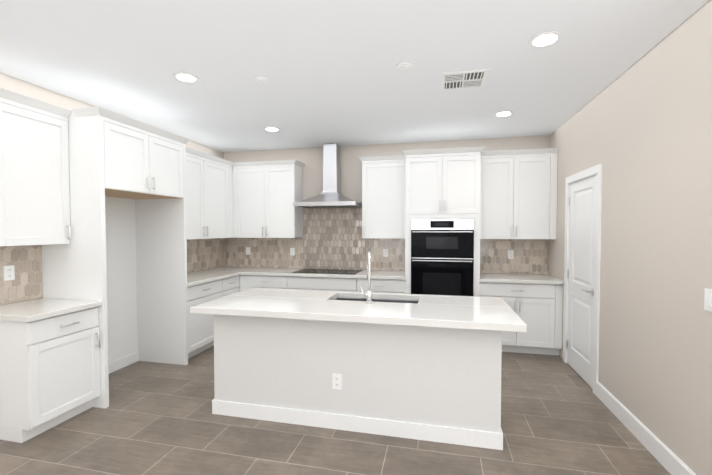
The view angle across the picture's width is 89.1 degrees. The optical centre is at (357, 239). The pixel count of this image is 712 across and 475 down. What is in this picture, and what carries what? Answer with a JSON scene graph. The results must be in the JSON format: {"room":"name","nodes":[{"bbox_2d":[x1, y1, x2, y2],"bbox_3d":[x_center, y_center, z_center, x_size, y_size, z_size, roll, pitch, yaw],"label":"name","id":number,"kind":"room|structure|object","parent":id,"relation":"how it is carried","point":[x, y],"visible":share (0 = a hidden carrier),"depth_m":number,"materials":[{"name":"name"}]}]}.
{"room":"kitchen","nodes":[
{"label":"kitchen","id":0,"kind":"room"},
{"bbox_2d":[0,72,222,304],"bbox_3d":[-3.650,0.146,-0.421,0.120,2.770,12.970,0,2,13],"label":"wall","id":1,"kind":"structure","parent":0,"point":[19,86],"depth_m":3.23,"materials":[{"name":"paint"}]},
{"bbox_2d":[0,245,42,304],"bbox_3d":[-2.835,0.278,2.921,0.009,0.478,0.539,0,2,13],"label":"backsplash","id":2,"kind":"structure","parent":1,"relation":"attached to","point":[26,262],"depth_m":3.03,"materials":[{"name":"tile"}]},
{"bbox_2d":[3,265,14,280],"bbox_3d":[-2.823,0.268,2.934,0.009,0.118,0.074,0,2,13],"label":"electrical outlet","id":3,"kind":"object","parent":2,"relation":"attached to","point":[9,272],"visible":1,"depth_m":2.93,"materials":[{"name":"plastic"}]},
{"bbox_2d":[0,88,71,245],"bbox_3d":[-2.662,-0.522,2.838,0.369,1.125,0.580,0,2,13],"label":"upper cabinet","id":4,"kind":"object","parent":1,"relation":"attached to","point":[34,184],"visible":1,"depth_m":2.82,"materials":[{"name":"white wood"}]},
{"bbox_2d":[186,151,209,238],"bbox_3d":[-2.286,-0.544,4.519,0.368,1.066,0.761,0,2,13],"label":"upper cabinet","id":5,"kind":"object","parent":1,"relation":"attached to","point":[197,177],"depth_m":4.68,"materials":[{"name":"white wood"}]},
{"bbox_2d":[187,238,223,272],"bbox_3d":[-2.357,0.219,5.047,0.009,0.478,1.718,0,2,13],"label":"backsplash","id":6,"kind":"structure","parent":1,"relation":"attached to","point":[204,254],"depth_m":5.39,"materials":[{"name":"tile"}]},
{"bbox_2d":[206,159,225,238],"bbox_3d":[-2.159,-0.560,5.083,0.368,1.066,0.640,0,2,13],"label":"upper cabinet","id":7,"kind":"object","parent":1,"relation":"attached to","point":[217,170],"depth_m":5.10,"materials":[{"name":"white wood"}]},
{"bbox_2d":[226,163,237,237],"bbox_3d":[-2.051,-0.570,5.428,0.428,1.066,0.200,0,2,13],"label":"upper cabinet","id":8,"kind":"object","parent":1,"relation":"attached to","point":[230,199],"depth_m":5.43,"materials":[{"name":"white wood"}]},
{"bbox_2d":[0,346,670,474],"bbox_3d":[-0.617,1.598,-1.000,6.310,0.100,13.090,0,2,13],"label":"floor","id":9,"kind":"structure","parent":0,"point":[558,417],"depth_m":2.60,"materials":[{"name":"tile"}]},
{"bbox_2d":[0,307,99,442],"bbox_3d":[-2.523,1.000,2.871,0.646,0.880,0.539,0,2,13],"label":"base cabinet","id":10,"kind":"object","parent":9,"relation":"on","point":[49,372],"visible":0.96,"depth_m":2.66,"materials":[{"name":"white wood"}]},
{"bbox_2d":[0,298,101,321],"bbox_3d":[-2.528,0.540,2.845,0.640,0.039,0.566,0,2,13],"label":"countertop","id":11,"kind":"structure","parent":10,"relation":"on","point":[32,310],"depth_m":2.79,"materials":[{"name":"stone"}]},
{"bbox_2d":[41,107,190,408],"bbox_3d":[-2.327,0.156,3.619,0.689,2.525,1.133,0,2,13],"label":"surround","id":12,"kind":"object","parent":9,"relation":"on","point":[122,256],"visible":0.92,"depth_m":3.80,"materials":[{"name":"white wood"}]},
{"bbox_2d":[187,278,226,358],"bbox_3d":[-2.157,0.953,4.535,0.628,0.880,0.767,0,2,13],"label":"base cabinet","id":13,"kind":"object","parent":9,"relation":"on","point":[200,333],"depth_m":4.38,"materials":[{"name":"white wood"}]},
{"bbox_2d":[187,270,240,285],"bbox_3d":[-2.106,0.489,4.672,0.663,0.039,1.080,0,2,13],"label":"countertop","id":14,"kind":"structure","parent":13,"relation":"on","point":[202,276],"depth_m":4.75,"materials":[{"name":"stone"}]},
{"bbox_2d":[227,275,238,294],"bbox_3d":[-2.048,0.940,5.024,0.628,0.880,0.479,0,2,13],"label":"base cabinet","id":15,"kind":"object","parent":9,"relation":"on","point":[232,282],"depth_m":5.01,"materials":[{"name":"white wood"}]},
{"bbox_2d":[239,275,287,291],"bbox_3d":[-1.279,0.930,5.376,0.732,0.880,0.661,0,2,13],"label":"base cabinet","id":16,"kind":"object","parent":9,"relation":"on","point":[245,281],"depth_m":5.11,"materials":[{"name":"white wood"}]},
{"bbox_2d":[287,276,356,291],"bbox_3d":[-0.436,0.935,5.200,0.989,0.880,0.636,0,2,13],"label":"base cabinet","id":17,"kind":"object","parent":9,"relation":"on","point":[323,283],"visible":0.17,"depth_m":4.92,"materials":[{"name":"white wood"}]},
{"bbox_2d":[208,267,404,279],"bbox_3d":[-0.784,0.473,5.264,2.984,0.039,0.639,0,2,13],"label":"countertop","id":18,"kind":"structure","parent":17,"relation":"on","point":[375,274],"depth_m":5.04,"materials":[{"name":"stone"}]},
{"bbox_2d":[292,269,361,273],"bbox_3d":[-0.422,0.451,5.204,0.910,0.006,0.500,0,2,13],"label":"cooktop","id":19,"kind":"object","parent":18,"relation":"in","point":[333,271],"visible":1,"depth_m":5.15,"materials":[{"name":"black glass"}]},
{"bbox_2d":[212,297,502,449],"bbox_3d":[-0.011,0.998,3.122,2.258,0.869,0.806,0,2,13],"label":"kitchen island","id":20,"kind":"object","parent":9,"relation":"on","point":[438,384],"visible":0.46,"depth_m":2.71,"materials":[{"name":"paint"}]},
{"bbox_2d":[332,373,341,389],"bbox_3d":[-0.156,1.078,2.752,0.074,0.118,0.009,0,2,13],"label":"outlet","id":21,"kind":"object","parent":20,"relation":"attached to","point":[336,381],"visible":1,"depth_m":2.75,"materials":[{"name":"plastic"}]},
{"bbox_2d":[190,288,526,331],"bbox_3d":[-0.015,0.541,3.015,2.435,0.050,0.945,0,2,13],"label":"island countertop","id":22,"kind":"structure","parent":20,"relation":"on","point":[476,313],"depth_m":2.76,"materials":[{"name":"stone"}]},
{"bbox_2d":[360,252,372,302],"bbox_3d":[0.090,0.306,3.051,0.110,0.416,0.213,0,2,13],"label":"faucet","id":23,"kind":"object","parent":22,"relation":"on","point":[368,294],"visible":1,"depth_m":2.96,"materials":[{"name":"silver metal"}]},
{"bbox_2d":[335,298,417,303],"bbox_3d":[0.150,0.666,3.215,0.776,0.208,0.366,0,2,13],"label":"sink","id":24,"kind":"object","parent":22,"relation":"in","point":[378,300],"visible":0.06,"depth_m":3.38,"materials":[{"name":"metal"}]},
{"bbox_2d":[357,278,404,293],"bbox_3d":[0.360,0.940,5.021,0.640,0.880,0.636,0,2,13],"label":"base cabinet","id":25,"kind":"object","parent":9,"relation":"on","point":[387,286],"visible":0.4,"depth_m":4.73,"materials":[{"name":"white wood"}]},
{"bbox_2d":[402,146,484,296],"bbox_3d":[1.121,0.122,4.826,1.002,2.525,0.639,0,2,13],"label":"tall cabinet","id":26,"kind":"object","parent":9,"relation":"on","point":[444,183],"visible":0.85,"depth_m":4.53,"materials":[{"name":"white wood"}]},
{"bbox_2d":[411,219,473,295],"bbox_3d":[1.109,0.309,4.776,0.764,1.156,0.596,0,2,13],"label":"wall oven","id":27,"kind":"object","parent":26,"relation":"in","point":[442,256],"visible":0.9,"depth_m":4.53,"materials":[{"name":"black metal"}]},
{"bbox_2d":[480,282,562,355],"bbox_3d":[2.025,0.950,4.648,0.931,0.880,0.636,0,2,13],"label":"base cabinet","id":28,"kind":"object","parent":9,"relation":"on","point":[537,309],"visible":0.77,"depth_m":4.35,"materials":[{"name":"white wood"}]},
{"bbox_2d":[480,273,563,283],"bbox_3d":[2.025,0.490,4.635,0.931,0.039,0.636,0,2,13],"label":"countertop","id":29,"kind":"structure","parent":28,"relation":"on","point":[518,278],"depth_m":4.46,"materials":[{"name":"stone"}]},
{"bbox_2d":[0,0,708,151],"bbox_3d":[-0.617,-1.271,-1.080,6.310,0.100,13.090,0,2,13],"label":"ceiling","id":30,"kind":"structure","parent":0,"point":[330,71],"depth_m":2.67,"materials":[{"name":"paint"}]},
{"bbox_2d":[173,72,198,82],"bbox_3d":[-1.405,-1.329,2.966,0.196,0.008,0.196,0,2,13],"label":"recessed light","id":31,"kind":"object","parent":30,"relation":"in","point":[185,77],"visible":0.96,"depth_m":2.95,"materials":[{"name":"white plastic"}]},
{"bbox_2d":[253,76,268,82],"bbox_3d":[-0.800,-1.326,3.004,0.124,0.018,0.124,0,2,13],"label":"smoke detector","id":32,"kind":"object","parent":30,"relation":"attached to","point":[260,79],"visible":0.94,"depth_m":2.98,"materials":[{"name":"white plastic"}]},
{"bbox_2d":[264,127,279,130],"bbox_3d":[-1.063,-1.371,4.487,0.196,0.008,0.196,0,2,13],"label":"recessed light","id":33,"kind":"object","parent":30,"relation":"in","point":[271,129],"visible":1,"depth_m":4.48,"materials":[{"name":"white plastic"}]},
{"bbox_2d":[396,62,411,69],"bbox_3d":[0.355,-1.319,2.755,0.124,0.018,0.124,0,2,13],"label":"smoke detector","id":34,"kind":"object","parent":30,"relation":"attached to","point":[403,65],"visible":0.98,"depth_m":2.73,"materials":[{"name":"white plastic"}]},
{"bbox_2d":[441,69,488,90],"bbox_3d":[0.883,-1.331,3.026,0.360,0.008,0.360,0,2,13],"label":"ceiling vent","id":35,"kind":"object","parent":30,"relation":"in","point":[470,79],"visible":0.98,"depth_m":3.01,"materials":[{"name":"white metal"}]},
{"bbox_2d":[494,111,512,116],"bbox_3d":[1.571,-1.355,3.896,0.196,0.008,0.196,0,2,13],"label":"recessed light","id":36,"kind":"object","parent":30,"relation":"in","point":[502,113],"visible":0.92,"depth_m":3.87,"materials":[{"name":"white plastic"}]},
{"bbox_2d":[528,31,561,46],"bbox_3d":[1.229,-1.312,2.374,0.196,0.008,0.196,0,2,13],"label":"recessed light","id":37,"kind":"object","parent":30,"relation":"in","point":[547,38],"visible":1,"depth_m":2.36,"materials":[{"name":"white plastic"}]},
{"bbox_2d":[223,135,549,274],"bbox_3d":[0.203,-0.017,5.419,5.080,2.770,0.120,0,2,13],"label":"wall","id":38,"kind":"structure","parent":0,"point":[311,159],"depth_m":5.39,"materials":[{"name":"paint"}]},
{"bbox_2d":[225,237,302,267],"bbox_3d":[-1.502,0.199,5.742,1.350,0.478,0.009,0,2,13],"label":"backsplash","id":39,"kind":"structure","parent":38,"relation":"attached to","point":[270,252],"depth_m":5.73,"materials":[{"name":"tile"}]},
{"bbox_2d":[246,247,249,254],"bbox_3d":[-1.751,0.178,5.789,0.074,0.118,0.009,0,2,13],"label":"electrical outlet","id":40,"kind":"object","parent":39,"relation":"attached to","point":[247,250],"visible":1,"depth_m":5.79,"materials":[{"name":"plastic"}]},
{"bbox_2d":[290,248,294,254],"bbox_3d":[-1.013,0.183,5.623,0.074,0.118,0.009,0,2,13],"label":"electrical outlet","id":41,"kind":"object","parent":39,"relation":"attached to","point":[292,251],"visible":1,"depth_m":5.62,"materials":[{"name":"plastic"}]},
{"bbox_2d":[238,163,302,237],"bbox_3d":[-1.364,-0.572,5.524,0.989,1.066,0.328,0,2,13],"label":"upper cabinet","id":42,"kind":"object","parent":38,"relation":"attached to","point":[267,192],"depth_m":5.36,"materials":[{"name":"white wood"}]},
{"bbox_2d":[293,143,361,207],"bbox_3d":[-0.413,-0.933,5.204,0.900,0.924,0.500,0,2,13],"label":"range hood","id":43,"kind":"object","parent":38,"relation":"attached to","point":[330,196],"visible":0.98,"depth_m":5.23,"materials":[{"name":"silver metal"}]},
{"bbox_2d":[303,202,365,269],"bbox_3d":[-0.357,-0.059,5.477,0.997,1.008,0.010,0,2,13],"label":"backsplash","id":44,"kind":"structure","parent":38,"relation":"attached to","point":[333,238],"depth_m":5.48,"materials":[{"name":"tile"}]},
{"bbox_2d":[359,155,405,238],"bbox_3d":[0.376,-0.586,5.112,0.666,1.125,0.369,0,2,13],"label":"upper cabinet","id":45,"kind":"object","parent":38,"relation":"attached to","point":[383,193],"visible":0.81,"depth_m":4.97,"materials":[{"name":"white wood"}]},
{"bbox_2d":[366,238,404,270],"bbox_3d":[0.435,0.211,5.307,0.626,0.478,0.009,0,2,13],"label":"backsplash","id":46,"kind":"structure","parent":38,"relation":"attached to","point":[394,260],"depth_m":5.31,"materials":[{"name":"tile"}]},
{"bbox_2d":[383,249,387,256],"bbox_3d":[0.411,0.192,5.303,0.074,0.118,0.009,0,2,13],"label":"electrical outlet","id":47,"kind":"object","parent":46,"relation":"attached to","point":[385,252],"visible":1,"depth_m":5.30,"materials":[{"name":"plastic"}]},
{"bbox_2d":[480,239,548,274],"bbox_3d":[2.094,0.222,4.935,0.931,0.478,0.009,0,2,13],"label":"backsplash","id":48,"kind":"structure","parent":38,"relation":"attached to","point":[530,256],"depth_m":4.92,"materials":[{"name":"tile"}]},
{"bbox_2d":[508,250,513,258],"bbox_3d":[2.085,0.202,4.928,0.074,0.118,0.009,0,2,13],"label":"electrical outlet","id":49,"kind":"object","parent":48,"relation":"attached to","point":[510,254],"visible":1,"depth_m":4.92,"materials":[{"name":"plastic"}]},
{"bbox_2d":[480,148,558,238],"bbox_3d":[2.054,-0.575,4.735,0.931,1.125,0.369,0,2,13],"label":"upper cabinet","id":50,"kind":"object","parent":38,"relation":"attached to","point":[518,197],"visible":0.98,"depth_m":4.59,"materials":[{"name":"white wood"}]},
{"bbox_2d":[548,0,711,474],"bbox_3d":[2.238,0.046,3.165,0.120,2.770,3.390,0,2,13],"label":"wall","id":51,"kind":"structure","parent":0,"point":[640,130],"depth_m":2.40,"materials":[{"name":"paint"}]},
{"bbox_2d":[566,176,595,388],"bbox_3d":[2.292,0.398,3.737,0.096,2.018,0.743,0,2,13],"label":"interior door","id":52,"kind":"structure","parent":51,"relation":"in","point":[581,272],"depth_m":3.71,"materials":[{"name":"white wood"}]},
{"bbox_2d":[563,164,601,394],"bbox_3d":[2.351,0.358,3.717,0.138,2.115,0.910,0,2,13],"label":"door frame","id":53,"kind":"structure","parent":51,"relation":"attached to","point":[596,171],"depth_m":3.35,"materials":[{"name":"white wood"}]},
{"bbox_2d":[596,381,695,474],"bbox_3d":[1.996,1.386,2.431,0.016,0.133,1.811,0,2,13],"label":"baseboard","id":54,"kind":"structure","parent":51,"relation":"attached to","point":[667,458],"depth_m":2.52,"materials":[{"name":"white wood"}]},
{"bbox_2d":[704,288,711,311],"bbox_3d":[1.896,0.323,1.951,0.013,0.118,0.056,0,2,13],"label":"switch plate","id":55,"kind":"object","parent":51,"relation":"attached to","point":[707,299],"visible":1,"depth_m":1.95,"materials":[{"name":"plastic"}]}
]}

